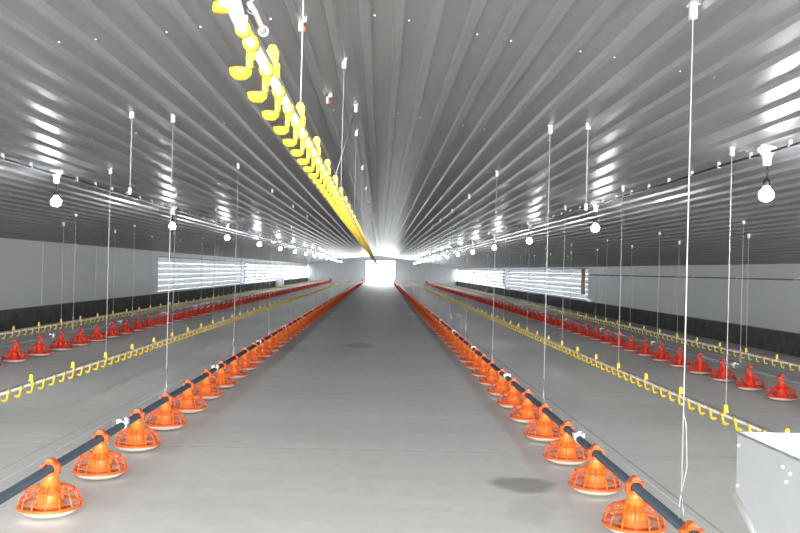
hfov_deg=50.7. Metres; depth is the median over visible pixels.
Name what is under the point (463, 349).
grille
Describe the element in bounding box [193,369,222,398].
pan
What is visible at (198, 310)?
pan
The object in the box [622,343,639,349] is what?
grille
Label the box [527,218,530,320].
cord
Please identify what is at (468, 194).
cord
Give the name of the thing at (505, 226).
cord
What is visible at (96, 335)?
grille
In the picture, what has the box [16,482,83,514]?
grille
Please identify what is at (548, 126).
cord
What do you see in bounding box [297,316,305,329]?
pan
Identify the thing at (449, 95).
ceiling
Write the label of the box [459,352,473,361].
grille
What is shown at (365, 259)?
door
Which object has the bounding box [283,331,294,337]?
grille
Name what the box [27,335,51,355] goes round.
pan
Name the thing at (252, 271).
window
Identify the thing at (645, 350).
grille
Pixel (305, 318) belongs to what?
pan
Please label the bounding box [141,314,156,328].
pan
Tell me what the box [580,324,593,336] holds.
pan
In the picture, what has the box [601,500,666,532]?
grille
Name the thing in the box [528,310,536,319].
pan
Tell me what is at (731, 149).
cord
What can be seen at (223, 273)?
window
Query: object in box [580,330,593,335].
grille
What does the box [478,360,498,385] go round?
pan
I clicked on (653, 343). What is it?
pipe
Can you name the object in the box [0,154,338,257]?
cable
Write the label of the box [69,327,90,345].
pan
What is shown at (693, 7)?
cord
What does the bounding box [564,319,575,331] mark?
pan
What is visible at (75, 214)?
cord
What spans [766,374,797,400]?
pan
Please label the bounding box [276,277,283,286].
hopper
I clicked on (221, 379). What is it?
grille
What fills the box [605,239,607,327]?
cord
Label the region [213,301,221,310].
pan
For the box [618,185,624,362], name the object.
cord
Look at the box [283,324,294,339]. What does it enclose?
pan
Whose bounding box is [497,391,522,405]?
grille
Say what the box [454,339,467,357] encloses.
pan
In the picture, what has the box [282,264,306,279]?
window
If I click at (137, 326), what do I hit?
grille
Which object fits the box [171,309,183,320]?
pan
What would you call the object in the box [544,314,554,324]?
pan
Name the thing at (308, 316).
pan
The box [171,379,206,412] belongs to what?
pan
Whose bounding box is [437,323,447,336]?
pan
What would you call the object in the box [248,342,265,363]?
pan
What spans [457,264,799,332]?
wall
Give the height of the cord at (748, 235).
1.569 m
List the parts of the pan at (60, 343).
dish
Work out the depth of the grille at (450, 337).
14.56 m
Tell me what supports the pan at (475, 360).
on the floor
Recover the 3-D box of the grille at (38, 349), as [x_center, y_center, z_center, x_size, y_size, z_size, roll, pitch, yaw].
[-4.762,1.089,11.141,0.310,0.112,0.310,1,0,-1]
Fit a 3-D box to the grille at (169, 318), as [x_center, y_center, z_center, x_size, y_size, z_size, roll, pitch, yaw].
[-4.918,1.117,17.890,0.310,0.112,0.310,1,0,-1]
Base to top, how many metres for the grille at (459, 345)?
0.112 m
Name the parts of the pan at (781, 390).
dish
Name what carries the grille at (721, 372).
attached to the pan at (721, 377)
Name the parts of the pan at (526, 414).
dish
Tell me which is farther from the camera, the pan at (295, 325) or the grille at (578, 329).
the grille at (578, 329)
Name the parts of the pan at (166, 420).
dish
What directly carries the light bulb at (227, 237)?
hanging from the cable at (2, 156)
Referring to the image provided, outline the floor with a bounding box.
[0,282,799,532]
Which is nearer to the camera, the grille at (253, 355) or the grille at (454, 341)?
the grille at (253, 355)
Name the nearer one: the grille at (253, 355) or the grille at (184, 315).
the grille at (253, 355)
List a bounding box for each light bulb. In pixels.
[50,169,63,206]
[168,205,176,228]
[225,222,230,239]
[257,232,261,245]
[492,233,495,249]
[526,222,531,243]
[591,200,600,231]
[757,145,776,201]
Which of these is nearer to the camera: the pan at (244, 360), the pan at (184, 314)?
the pan at (244, 360)
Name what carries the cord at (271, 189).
hanging from the ceiling
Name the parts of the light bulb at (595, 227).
bulb glass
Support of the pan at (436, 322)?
on the floor
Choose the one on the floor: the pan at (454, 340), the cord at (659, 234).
the pan at (454, 340)
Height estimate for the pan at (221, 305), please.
0.271 m
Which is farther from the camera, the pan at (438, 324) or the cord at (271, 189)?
the pan at (438, 324)
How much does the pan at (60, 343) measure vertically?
0.271 m
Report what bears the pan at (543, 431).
on the floor
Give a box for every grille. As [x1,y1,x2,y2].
[1,350,28,360]
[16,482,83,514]
[27,345,51,353]
[50,340,72,348]
[69,336,90,343]
[72,450,128,476]
[87,332,105,339]
[103,329,121,335]
[113,427,161,448]
[116,326,134,332]
[129,323,145,329]
[141,321,156,326]
[144,408,186,426]
[162,317,175,321]
[171,394,206,410]
[179,313,191,317]
[193,383,222,396]
[210,373,236,385]
[225,365,247,376]
[237,358,257,368]
[248,352,265,361]
[257,346,273,355]
[265,342,279,350]
[273,338,285,345]
[278,334,290,341]
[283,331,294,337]
[443,336,453,342]
[447,339,457,346]
[450,343,462,350]
[454,347,465,355]
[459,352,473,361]
[465,358,480,367]
[471,364,488,374]
[478,372,498,383]
[486,381,509,393]
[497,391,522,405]
[509,404,539,420]
[524,420,561,438]
[543,439,588,461]
[544,319,554,323]
[550,321,561,325]
[564,325,575,330]
[568,465,621,492]
[572,327,584,332]
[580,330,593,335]
[589,332,603,338]
[599,336,615,341]
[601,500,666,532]
[610,339,627,345]
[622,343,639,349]
[636,347,654,354]
[651,351,671,359]
[668,356,690,365]
[687,362,711,371]
[710,369,736,379]
[735,377,764,388]
[766,386,797,398]
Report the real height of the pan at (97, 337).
0.271 m
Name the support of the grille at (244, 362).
attached to the pan at (244, 360)
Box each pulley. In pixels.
[298,17,306,31]
[326,93,331,103]
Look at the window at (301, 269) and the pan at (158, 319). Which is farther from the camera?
the window at (301, 269)
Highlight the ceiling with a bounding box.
[0,0,799,268]
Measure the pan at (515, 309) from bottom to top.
0.271 m
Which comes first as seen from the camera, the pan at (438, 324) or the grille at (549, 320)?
the pan at (438, 324)
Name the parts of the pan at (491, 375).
dish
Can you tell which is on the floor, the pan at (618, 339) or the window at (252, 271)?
the pan at (618, 339)
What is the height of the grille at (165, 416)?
0.112 m
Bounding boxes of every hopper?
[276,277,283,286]
[732,431,799,532]
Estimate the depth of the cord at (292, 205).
15.28 m
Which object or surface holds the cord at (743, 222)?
hanging from the ceiling
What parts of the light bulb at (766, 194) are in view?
bulb glass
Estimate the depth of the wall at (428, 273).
76.99 m
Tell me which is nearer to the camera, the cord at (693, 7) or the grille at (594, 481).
the cord at (693, 7)
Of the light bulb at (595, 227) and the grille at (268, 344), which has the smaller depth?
the light bulb at (595, 227)
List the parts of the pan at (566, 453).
dish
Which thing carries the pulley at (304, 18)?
attached to the ceiling
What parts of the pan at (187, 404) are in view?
dish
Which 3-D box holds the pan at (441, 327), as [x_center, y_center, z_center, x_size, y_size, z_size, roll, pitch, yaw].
[0.850,1.213,16.871,0.304,0.271,0.304,1,0,10]
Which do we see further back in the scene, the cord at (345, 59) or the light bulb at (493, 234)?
the light bulb at (493, 234)
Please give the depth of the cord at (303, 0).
2.67 m
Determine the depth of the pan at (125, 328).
14.85 m
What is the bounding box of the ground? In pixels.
[159,273,581,298]
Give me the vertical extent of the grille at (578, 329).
0.112 m
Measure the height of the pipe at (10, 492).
0.420 m
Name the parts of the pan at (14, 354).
dish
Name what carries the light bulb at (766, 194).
hanging from the cable at (719, 165)
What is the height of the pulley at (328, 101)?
0.083 m
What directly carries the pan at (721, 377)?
on the floor
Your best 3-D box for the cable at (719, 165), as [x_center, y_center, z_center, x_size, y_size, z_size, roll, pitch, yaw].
[1.843,-0.676,34.955,0.020,0.050,79.800,1,0,-1]
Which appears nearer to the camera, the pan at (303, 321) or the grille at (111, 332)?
the grille at (111, 332)
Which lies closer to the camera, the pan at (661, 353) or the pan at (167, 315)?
the pan at (661, 353)
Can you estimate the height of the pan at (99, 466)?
0.271 m
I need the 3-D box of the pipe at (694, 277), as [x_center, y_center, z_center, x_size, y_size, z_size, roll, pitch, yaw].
[5.987,0.330,40.649,0.062,0.050,69.000,1,0,-1]
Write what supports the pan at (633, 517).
on the floor
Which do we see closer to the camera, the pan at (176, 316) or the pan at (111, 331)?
the pan at (111, 331)
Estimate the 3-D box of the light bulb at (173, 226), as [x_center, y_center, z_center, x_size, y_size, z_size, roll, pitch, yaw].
[-3.455,-0.752,12.826,0.126,0.373,0.129,1,0,-1]
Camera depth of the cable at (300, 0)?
4.89 m
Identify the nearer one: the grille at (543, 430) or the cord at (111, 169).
the grille at (543, 430)
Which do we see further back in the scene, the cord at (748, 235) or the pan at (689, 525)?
the cord at (748, 235)
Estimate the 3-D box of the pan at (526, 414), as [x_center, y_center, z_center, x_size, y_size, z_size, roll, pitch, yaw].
[1.076,1.173,7.124,0.308,0.271,0.308,1,0,44]
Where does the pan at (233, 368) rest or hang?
on the floor
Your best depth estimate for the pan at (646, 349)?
13.25 m
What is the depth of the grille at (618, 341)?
14.75 m
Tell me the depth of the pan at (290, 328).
15.40 m
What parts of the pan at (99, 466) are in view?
dish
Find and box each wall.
[0,238,307,309]
[308,255,456,285]
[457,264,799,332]
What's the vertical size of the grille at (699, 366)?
0.112 m
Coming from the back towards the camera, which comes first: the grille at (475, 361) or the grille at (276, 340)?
the grille at (276, 340)
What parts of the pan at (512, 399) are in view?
dish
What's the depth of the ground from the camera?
117.69 m
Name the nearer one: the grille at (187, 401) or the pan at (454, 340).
the grille at (187, 401)
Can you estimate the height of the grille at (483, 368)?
0.112 m
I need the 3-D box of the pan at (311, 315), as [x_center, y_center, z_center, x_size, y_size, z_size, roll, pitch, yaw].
[-2.100,1.151,19.934,0.304,0.271,0.304,1,0,10]
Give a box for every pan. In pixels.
[1,340,28,362]
[16,457,83,517]
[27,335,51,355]
[50,331,72,350]
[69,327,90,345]
[72,429,128,479]
[87,324,105,341]
[103,321,121,337]
[113,408,161,450]
[116,319,134,333]
[129,316,145,330]
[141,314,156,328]
[144,392,186,429]
[152,312,166,325]
[162,310,175,323]
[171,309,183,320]
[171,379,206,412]
[179,307,191,318]
[187,306,198,317]
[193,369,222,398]
[194,305,204,315]
[200,303,210,313]
[207,302,215,312]
[210,360,236,387]
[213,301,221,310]
[218,300,226,309]
[223,299,231,308]
[225,353,247,378]
[232,298,239,306]
[237,347,257,370]
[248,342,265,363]
[257,337,273,357]
[265,333,279,351]
[272,330,285,347]
[278,326,290,342]
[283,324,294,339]
[288,321,298,335]
[293,319,302,332]
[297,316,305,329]
[301,314,309,327]
[303,311,314,322]
[303,313,312,324]
[310,309,317,320]
[319,280,436,287]
[428,314,435,325]
[430,316,438,327]
[433,318,441,330]
[435,320,444,333]
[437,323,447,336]
[440,325,450,339]
[443,328,453,343]
[447,331,458,347]
[450,335,462,352]
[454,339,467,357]
[459,343,473,362]
[465,348,480,369]
[471,354,488,376]
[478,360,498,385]
[486,368,509,395]
[497,378,522,408]
[509,389,539,422]
[511,305,517,313]
[519,307,526,316]
[524,403,561,441]
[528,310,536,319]
[533,311,541,320]
[538,312,548,322]
[543,421,588,464]
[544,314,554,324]
[550,316,561,326]
[557,317,568,328]
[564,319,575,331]
[568,444,621,495]
[572,321,584,333]
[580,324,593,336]
[589,326,603,339]
[599,329,615,343]
[601,475,666,532]
[610,332,627,347]
[622,335,639,351]
[636,339,654,355]
[651,343,671,361]
[668,347,690,367]
[679,520,703,532]
[687,353,711,373]
[710,359,736,381]
[735,365,764,390]
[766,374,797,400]
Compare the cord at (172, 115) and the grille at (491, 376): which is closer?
the cord at (172, 115)
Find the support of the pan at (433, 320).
on the floor
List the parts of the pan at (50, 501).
dish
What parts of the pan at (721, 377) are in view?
dish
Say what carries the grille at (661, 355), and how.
attached to the pan at (661, 353)
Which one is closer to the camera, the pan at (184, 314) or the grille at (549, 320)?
the pan at (184, 314)
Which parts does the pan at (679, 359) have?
dish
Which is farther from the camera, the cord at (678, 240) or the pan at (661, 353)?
the cord at (678, 240)
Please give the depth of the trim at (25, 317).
20.11 m
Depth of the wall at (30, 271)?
18.18 m
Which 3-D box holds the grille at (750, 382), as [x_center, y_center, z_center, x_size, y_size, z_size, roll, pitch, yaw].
[3.962,1.306,9.545,0.310,0.112,0.310,1,0,-1]
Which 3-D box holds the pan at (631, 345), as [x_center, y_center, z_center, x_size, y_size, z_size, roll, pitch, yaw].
[3.859,1.277,14.044,0.304,0.271,0.304,2,0,-35]
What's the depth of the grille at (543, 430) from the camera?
6.33 m
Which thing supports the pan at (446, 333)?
on the floor
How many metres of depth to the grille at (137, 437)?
5.64 m
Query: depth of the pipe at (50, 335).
13.81 m
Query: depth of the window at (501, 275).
53.39 m
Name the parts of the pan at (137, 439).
dish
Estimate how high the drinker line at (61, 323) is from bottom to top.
0.160 m
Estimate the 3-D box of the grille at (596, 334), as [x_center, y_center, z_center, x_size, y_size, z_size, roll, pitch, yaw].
[3.805,1.333,16.293,0.310,0.112,0.310,1,0,-1]
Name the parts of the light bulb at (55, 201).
bulb glass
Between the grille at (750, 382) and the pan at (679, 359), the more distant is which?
the pan at (679, 359)
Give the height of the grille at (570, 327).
0.112 m
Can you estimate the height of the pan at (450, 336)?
0.271 m
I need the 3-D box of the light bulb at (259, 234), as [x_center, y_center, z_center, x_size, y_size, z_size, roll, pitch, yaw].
[-3.668,-0.714,22.024,0.126,0.373,0.129,1,0,-1]
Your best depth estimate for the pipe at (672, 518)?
4.75 m
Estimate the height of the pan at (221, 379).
0.271 m
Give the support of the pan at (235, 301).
on the floor
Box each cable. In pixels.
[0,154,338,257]
[300,0,329,98]
[411,139,799,260]
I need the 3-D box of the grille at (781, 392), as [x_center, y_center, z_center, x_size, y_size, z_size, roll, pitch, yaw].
[3.979,1.303,8.795,0.310,0.112,0.310,1,0,-1]
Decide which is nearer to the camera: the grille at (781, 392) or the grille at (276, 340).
the grille at (781, 392)
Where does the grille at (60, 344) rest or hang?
attached to the pan at (60, 343)
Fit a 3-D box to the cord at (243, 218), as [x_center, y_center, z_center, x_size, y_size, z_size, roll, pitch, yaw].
[-3.177,-0.013,16.911,0.040,1.934,0.050,1,0,-1]
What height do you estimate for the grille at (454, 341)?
0.112 m
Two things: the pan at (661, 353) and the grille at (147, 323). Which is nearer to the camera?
the pan at (661, 353)
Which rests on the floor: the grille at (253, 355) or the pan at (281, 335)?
the pan at (281, 335)
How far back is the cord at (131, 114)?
6.18 m
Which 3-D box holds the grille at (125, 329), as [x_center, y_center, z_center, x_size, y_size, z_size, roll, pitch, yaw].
[-4.849,1.104,14.890,0.310,0.112,0.310,1,0,-1]
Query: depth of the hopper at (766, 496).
2.36 m
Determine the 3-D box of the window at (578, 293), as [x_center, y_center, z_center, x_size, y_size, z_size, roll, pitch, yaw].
[6.126,0.633,37.400,0.129,1.080,18.300,1,0,-1]
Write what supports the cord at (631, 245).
hanging from the ceiling
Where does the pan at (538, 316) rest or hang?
on the floor
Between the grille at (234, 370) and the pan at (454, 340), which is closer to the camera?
the grille at (234, 370)
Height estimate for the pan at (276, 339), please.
0.271 m
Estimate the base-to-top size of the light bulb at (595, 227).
0.395 m
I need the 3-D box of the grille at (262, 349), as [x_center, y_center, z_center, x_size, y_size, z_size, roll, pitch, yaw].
[-1.911,1.165,11.686,0.310,0.112,0.310,1,0,-1]
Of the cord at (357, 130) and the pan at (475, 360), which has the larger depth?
the pan at (475, 360)
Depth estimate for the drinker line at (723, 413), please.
8.31 m
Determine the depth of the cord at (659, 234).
12.77 m
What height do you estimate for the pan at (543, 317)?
0.271 m
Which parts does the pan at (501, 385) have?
dish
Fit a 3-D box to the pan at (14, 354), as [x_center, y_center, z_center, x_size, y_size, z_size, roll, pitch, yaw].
[-4.743,1.038,10.392,0.304,0.271,0.304,1,0,32]
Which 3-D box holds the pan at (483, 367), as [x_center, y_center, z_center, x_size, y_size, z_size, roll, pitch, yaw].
[1.007,1.185,10.123,0.304,0.271,0.304,1,0,10]
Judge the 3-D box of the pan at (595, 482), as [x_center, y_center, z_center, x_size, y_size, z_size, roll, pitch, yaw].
[1.128,1.164,4.875,0.308,0.271,0.308,1,0,44]
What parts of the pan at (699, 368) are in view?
dish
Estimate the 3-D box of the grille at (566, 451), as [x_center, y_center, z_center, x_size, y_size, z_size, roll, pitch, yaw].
[1.110,1.214,5.624,0.310,0.112,0.310,1,0,-1]
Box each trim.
[0,278,307,331]
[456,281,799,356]
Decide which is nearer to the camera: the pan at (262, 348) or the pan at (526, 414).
the pan at (526, 414)
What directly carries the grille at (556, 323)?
attached to the pan at (556, 322)
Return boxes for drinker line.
[0,279,323,338]
[0,280,348,401]
[212,0,377,265]
[408,281,789,432]
[435,282,799,372]
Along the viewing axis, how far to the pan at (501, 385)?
8.58 m
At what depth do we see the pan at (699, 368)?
11.00 m
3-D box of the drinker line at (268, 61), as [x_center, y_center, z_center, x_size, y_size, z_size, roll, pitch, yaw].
[-1.149,-0.327,38.217,0.096,0.229,73.536,1,0,-1]
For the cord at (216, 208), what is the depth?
14.15 m
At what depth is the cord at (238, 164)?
9.38 m
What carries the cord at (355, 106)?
hanging from the ceiling
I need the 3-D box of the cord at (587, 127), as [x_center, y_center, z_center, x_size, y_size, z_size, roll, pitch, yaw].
[1.358,-0.725,6.125,0.030,0.642,0.030,1,0,-1]
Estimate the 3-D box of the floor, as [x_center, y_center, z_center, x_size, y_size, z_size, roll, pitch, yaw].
[-0.687,1.510,35.488,13.980,0.200,83.400,1,0,-1]
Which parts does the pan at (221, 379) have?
dish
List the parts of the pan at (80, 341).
dish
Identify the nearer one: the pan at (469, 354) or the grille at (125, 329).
the pan at (469, 354)
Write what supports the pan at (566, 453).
on the floor
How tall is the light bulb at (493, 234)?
0.395 m
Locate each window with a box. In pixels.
[158,256,243,291]
[245,262,280,283]
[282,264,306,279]
[458,269,471,282]
[473,269,504,287]
[507,268,587,299]
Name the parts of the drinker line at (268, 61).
support rail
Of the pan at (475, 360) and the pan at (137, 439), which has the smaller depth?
the pan at (137, 439)
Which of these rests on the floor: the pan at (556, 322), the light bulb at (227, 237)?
the pan at (556, 322)
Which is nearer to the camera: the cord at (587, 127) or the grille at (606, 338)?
the cord at (587, 127)
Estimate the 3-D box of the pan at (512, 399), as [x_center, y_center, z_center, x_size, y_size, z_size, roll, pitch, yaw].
[1.059,1.176,7.874,0.308,0.271,0.308,1,0,44]
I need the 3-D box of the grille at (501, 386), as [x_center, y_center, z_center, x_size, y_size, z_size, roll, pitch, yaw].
[1.040,1.226,8.623,0.310,0.112,0.310,1,0,-1]
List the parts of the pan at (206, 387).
dish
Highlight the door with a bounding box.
[365,259,395,282]
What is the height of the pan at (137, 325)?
0.271 m
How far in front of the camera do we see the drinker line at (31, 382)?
9.50 m
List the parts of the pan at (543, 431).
dish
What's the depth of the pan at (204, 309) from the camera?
21.59 m
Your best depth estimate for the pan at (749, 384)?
9.50 m
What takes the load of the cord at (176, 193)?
hanging from the ceiling
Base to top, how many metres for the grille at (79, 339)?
0.112 m
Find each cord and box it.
[61,222,64,312]
[72,214,76,330]
[106,168,113,338]
[128,112,134,194]
[132,225,135,314]
[165,114,174,391]
[172,193,176,331]
[213,208,216,305]
[233,163,239,347]
[240,218,243,308]
[268,189,273,332]
[290,205,293,313]
[300,0,303,101]
[335,104,357,174]
[341,58,347,175]
[354,129,358,209]
[449,209,452,317]
[465,194,469,337]
[492,171,498,360]
[503,226,506,317]
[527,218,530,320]
[542,125,552,403]
[562,205,566,328]
[584,123,590,210]
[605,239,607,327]
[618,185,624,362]
[630,245,632,308]
[656,232,660,343]
[677,240,679,324]
[678,2,699,519]
[725,147,735,403]
[739,221,744,360]
[746,234,749,341]
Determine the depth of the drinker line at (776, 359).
14.69 m
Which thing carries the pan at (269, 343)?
on the floor
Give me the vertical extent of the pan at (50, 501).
0.271 m
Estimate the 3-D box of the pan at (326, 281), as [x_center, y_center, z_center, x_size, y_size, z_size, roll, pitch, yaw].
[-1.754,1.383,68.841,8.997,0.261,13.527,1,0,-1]
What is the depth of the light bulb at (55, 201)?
8.20 m
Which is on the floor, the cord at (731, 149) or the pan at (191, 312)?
the pan at (191, 312)
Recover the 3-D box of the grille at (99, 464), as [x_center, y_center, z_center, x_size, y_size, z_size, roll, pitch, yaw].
[-1.754,1.137,4.938,0.310,0.112,0.310,1,0,-1]
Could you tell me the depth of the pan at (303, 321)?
17.65 m
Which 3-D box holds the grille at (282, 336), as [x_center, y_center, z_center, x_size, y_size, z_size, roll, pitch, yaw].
[-1.963,1.174,13.936,0.310,0.112,0.310,1,0,-1]
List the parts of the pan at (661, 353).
dish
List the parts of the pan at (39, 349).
dish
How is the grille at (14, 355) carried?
attached to the pan at (14, 354)
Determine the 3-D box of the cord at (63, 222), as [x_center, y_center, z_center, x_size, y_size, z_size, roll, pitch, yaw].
[-5.386,0.081,13.459,0.040,1.601,0.050,1,0,-1]
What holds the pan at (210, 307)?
on the floor
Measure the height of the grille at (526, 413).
0.112 m
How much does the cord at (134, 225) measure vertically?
1.765 m
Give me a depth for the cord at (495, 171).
9.39 m
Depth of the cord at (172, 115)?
6.43 m
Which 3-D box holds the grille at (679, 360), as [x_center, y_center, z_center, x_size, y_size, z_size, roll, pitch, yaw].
[3.909,1.315,11.794,0.310,0.112,0.310,1,0,-1]
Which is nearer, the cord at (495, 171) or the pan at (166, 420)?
the pan at (166, 420)
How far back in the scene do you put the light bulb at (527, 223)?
14.95 m
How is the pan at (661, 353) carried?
on the floor
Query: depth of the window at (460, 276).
69.74 m
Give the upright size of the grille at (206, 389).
0.112 m
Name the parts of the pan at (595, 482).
dish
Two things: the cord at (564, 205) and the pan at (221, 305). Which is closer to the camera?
the cord at (564, 205)
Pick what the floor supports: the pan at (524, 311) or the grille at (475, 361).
the pan at (524, 311)
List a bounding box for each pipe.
[0,278,331,348]
[0,279,363,504]
[393,280,713,532]
[426,281,799,385]
[477,272,799,280]
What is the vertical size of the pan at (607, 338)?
0.271 m
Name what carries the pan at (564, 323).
on the floor
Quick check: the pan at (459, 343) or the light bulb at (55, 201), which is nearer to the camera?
the light bulb at (55, 201)
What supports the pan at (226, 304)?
on the floor
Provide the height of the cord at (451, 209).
2.174 m
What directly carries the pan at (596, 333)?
on the floor
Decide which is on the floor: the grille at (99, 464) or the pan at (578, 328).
the pan at (578, 328)

